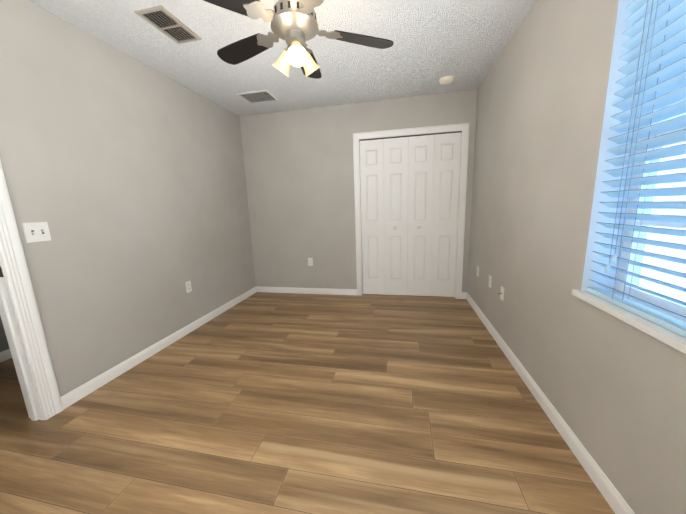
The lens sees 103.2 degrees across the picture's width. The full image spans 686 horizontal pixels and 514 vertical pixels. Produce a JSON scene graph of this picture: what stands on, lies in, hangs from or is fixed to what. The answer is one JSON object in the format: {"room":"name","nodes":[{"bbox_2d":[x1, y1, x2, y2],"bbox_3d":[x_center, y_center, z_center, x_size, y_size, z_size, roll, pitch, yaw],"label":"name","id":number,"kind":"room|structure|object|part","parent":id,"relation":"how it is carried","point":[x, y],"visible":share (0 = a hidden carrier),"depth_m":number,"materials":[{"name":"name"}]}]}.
{"room":"empty bedroom","nodes":[
{"label":"empty bedroom","id":0,"kind":"room"},
{"bbox_2d":[0,316,9,351],"bbox_3d":[-3.018,-0.322,2.253,0.120,2.440,3.883,0,11,12],"label":"wall","id":1,"kind":"structure","parent":0,"point":[4,345],"depth_m":2.35,"materials":[{"name":"grey paint"}]},
{"bbox_2d":[0,349,11,361],"bbox_3d":[-2.913,0.836,2.454,0.012,0.084,3.883,0,11,12],"label":"baseboard","id":2,"kind":"structure","parent":1,"relation":"attached to","point":[6,354],"depth_m":2.36,"materials":[{"name":"white wood"}]},
{"bbox_2d":[0,0,255,396],"bbox_3d":[-1.794,-0.317,1.994,0.120,2.440,4.123,0,11,12],"label":"wall","id":3,"kind":"structure","parent":0,"point":[124,175],"depth_m":2.02,"materials":[{"name":"paint"}]},
{"bbox_2d":[0,161,63,420],"bbox_3d":[-1.981,0.024,1.068,0.140,2.121,1.002,0,11,12],"label":"door frame","id":4,"kind":"structure","parent":3,"relation":"attached to","point":[22,292],"depth_m":1.56,"materials":[{"name":"white wood"}]},
{"bbox_2d":[22,222,51,242],"bbox_3d":[-1.804,-0.148,1.610,0.020,0.116,0.116,0,11,12],"label":"double light switch","id":5,"kind":"object","parent":3,"relation":"attached to","point":[36,232],"visible":1,"depth_m":1.60,"materials":[{"name":"white plastic"}]},
{"bbox_2d":[60,287,255,408],"bbox_3d":[-1.540,0.706,2.892,0.012,0.084,2.433,0,11,12],"label":"baseboard","id":6,"kind":"structure","parent":3,"relation":"attached to","point":[80,392],"depth_m":2.24,"materials":[{"name":"white wood"}]},
{"bbox_2d":[185,281,191,292],"bbox_3d":[-1.568,0.303,2.764,0.008,0.115,0.070,0,11,12],"label":"outlet","id":7,"kind":"object","parent":3,"relation":"attached to","point":[188,286],"visible":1,"depth_m":2.76,"materials":[{"name":"white plastic"}]},
{"bbox_2d":[28,0,536,115],"bbox_3d":[-0.829,-1.621,1.922,4.532,0.080,4.863,0,11,12],"label":"ceiling","id":8,"kind":"structure","parent":0,"point":[464,43],"depth_m":2.12,"materials":[{"name":"white paint"}]},
{"bbox_2d":[134,5,200,43],"bbox_3d":[-1.157,-1.544,1.825,0.200,0.012,0.345,0,11,12],"label":"ceiling vent","id":9,"kind":"object","parent":8,"relation":"in","point":[162,19],"visible":1,"depth_m":1.80,"materials":[{"name":"white metal"}]},
{"bbox_2d":[236,89,278,103],"bbox_3d":[-0.939,-1.776,3.022,0.370,0.009,0.300,0,11,12],"label":"ceiling vent","id":10,"kind":"object","parent":8,"relation":"in","point":[259,96],"visible":1,"depth_m":3.01,"materials":[{"name":"grey metal"}]},
{"bbox_2d":[203,0,393,78],"bbox_3d":[-0.283,-1.282,1.540,1.109,0.484,1.102,0,11,12],"label":"ceiling fan","id":11,"kind":"object","parent":8,"relation":"hanging from","point":[294,24],"visible":1,"depth_m":1.47,"materials":[{"name":"silver metal"}]},
{"bbox_3d":[-0.267,-1.335,1.471,0.258,0.356,0.258,0,11,12],"label":"motor","id":12,"kind":"part","parent":11,"relation":"part of","materials":[{"name":"silver metal"}]},
{"bbox_2d":[439,76,453,84],"bbox_3d":[1.048,-1.781,2.750,0.140,0.038,0.140,0,11,12],"label":"smoke detector","id":13,"kind":"object","parent":8,"relation":"attached to","point":[445,80],"visible":1,"depth_m":2.71,"materials":[{"name":"beige plastic"}]},
{"bbox_2d":[0,292,614,513],"bbox_3d":[-0.741,0.846,2.380,4.532,0.060,4.863,0,11,12],"label":"floor","id":14,"kind":"structure","parent":0,"point":[273,403],"depth_m":1.53,"materials":[{"name":"wood"}]},
{"bbox_2d":[239,89,477,291],"bbox_3d":[-0.452,-0.686,3.720,4.532,2.440,0.120,0,11,12],"label":"wall","id":15,"kind":"structure","parent":0,"point":[299,169],"depth_m":3.60,"materials":[{"name":"paint"}]},
{"bbox_2d":[256,286,356,294],"bbox_3d":[-0.534,0.484,3.895,1.487,0.084,0.012,0,11,12],"label":"baseboard","id":16,"kind":"structure","parent":15,"relation":"attached to","point":[258,289],"depth_m":3.88,"materials":[{"name":"white wood"}]},
{"bbox_2d":[308,258,312,265],"bbox_3d":[-0.456,0.067,3.800,0.070,0.115,0.008,0,11,12],"label":"outlet","id":17,"kind":"object","parent":15,"relation":"attached to","point":[310,261],"visible":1,"depth_m":3.80,"materials":[{"name":"white plastic"}]},
{"bbox_2d":[360,137,407,294],"bbox_3d":[0.531,-0.467,3.509,0.594,1.994,0.074,0,11,12],"label":"closet door","id":18,"kind":"structure","parent":15,"relation":"in","point":[384,190],"depth_m":3.50,"materials":[{"name":"white wood"}]},
{"bbox_2d":[353,123,469,298],"bbox_3d":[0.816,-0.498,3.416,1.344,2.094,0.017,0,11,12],"label":"trim","id":19,"kind":"structure","parent":15,"relation":"attached to","point":[464,127],"depth_m":3.32,"materials":[{"name":"white wood"}]},
{"bbox_2d":[407,132,460,296],"bbox_3d":[1.114,-0.465,3.386,0.594,1.994,0.074,0,11,12],"label":"closet door","id":20,"kind":"structure","parent":15,"relation":"in","point":[433,177],"depth_m":3.38,"materials":[{"name":"white wood"}]},
{"bbox_2d":[467,0,685,513],"bbox_3d":[1.249,-0.306,1.350,0.220,2.440,4.123,0,11,12],"label":"wall","id":21,"kind":"structure","parent":0,"point":[612,388],"depth_m":1.36,"materials":[{"name":"paint"}]},
{"bbox_2d":[488,275,491,287],"bbox_3d":[1.388,0.231,2.568,0.008,0.115,0.070,0,11,12],"label":"outlet","id":22,"kind":"object","parent":21,"relation":"attached to","point":[490,280],"visible":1,"depth_m":2.55,"materials":[{"name":"white plastic"}]},
{"bbox_2d":[497,286,504,301],"bbox_3d":[1.309,0.303,2.266,0.038,0.115,0.070,0,11,12],"label":"outlet","id":23,"kind":"object","parent":21,"relation":"attached to","point":[501,293],"visible":1,"depth_m":2.25,"materials":[{"name":"white plastic"}]},
{"bbox_2d":[464,292,634,513],"bbox_3d":[1.172,0.851,1.591,0.022,0.084,3.883,0,11,12],"label":"baseboard","id":24,"kind":"structure","parent":21,"relation":"attached to","point":[613,497],"depth_m":1.38,"materials":[{"name":"white wood"}]},
{"bbox_2d":[572,289,685,353],"bbox_3d":[1.056,0.281,0.707,0.157,0.025,1.220,0,11,12],"label":"window sill","id":25,"kind":"structure","parent":21,"relation":"attached to","point":[666,336],"depth_m":0.98,"materials":[{"name":"white wood"}]},
{"bbox_2d":[615,92,685,320],"bbox_3d":[1.135,-0.360,0.567,0.050,1.280,1.170,0,11,12],"label":"window","id":26,"kind":"structure","parent":21,"relation":"in","point":[674,307],"depth_m":1.12,"materials":[{"name":"white glass"}]},
{"bbox_2d":[586,0,685,336],"bbox_3d":[1.013,-0.361,0.592,0.073,1.277,1.162,0,11,12],"label":"window blind","id":27,"kind":"object","parent":26,"relation":"attached to","point":[654,57],"visible":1,"depth_m":0.97,"materials":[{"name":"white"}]},
{"bbox_3d":[1.135,-0.360,0.567,0.004,1.235,1.125,0,11,12],"label":"glass","id":28,"kind":"part","parent":26,"relation":"part of","materials":[{"name":"clear glass"}]},
{"label":"outside","id":29,"kind":"structure","parent":0,"visible":0},
{"bbox_2d":[638,261,685,301],"bbox_3d":[8.136,1.350,-0.416,14.000,0.050,18.000,0,11,12],"label":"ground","id":30,"kind":"structure","parent":29,"point":[655,275],"depth_m":4.80,"materials":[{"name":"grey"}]},
{"bbox_2d":[643,87,685,270],"bbox_3d":[5.925,-0.520,0.211,1.000,3.550,15.000,0,11,12],"label":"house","id":31,"kind":"structure","parent":30,"relation":"on","point":[656,261],"depth_m":5.75,"materials":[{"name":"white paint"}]}
]}

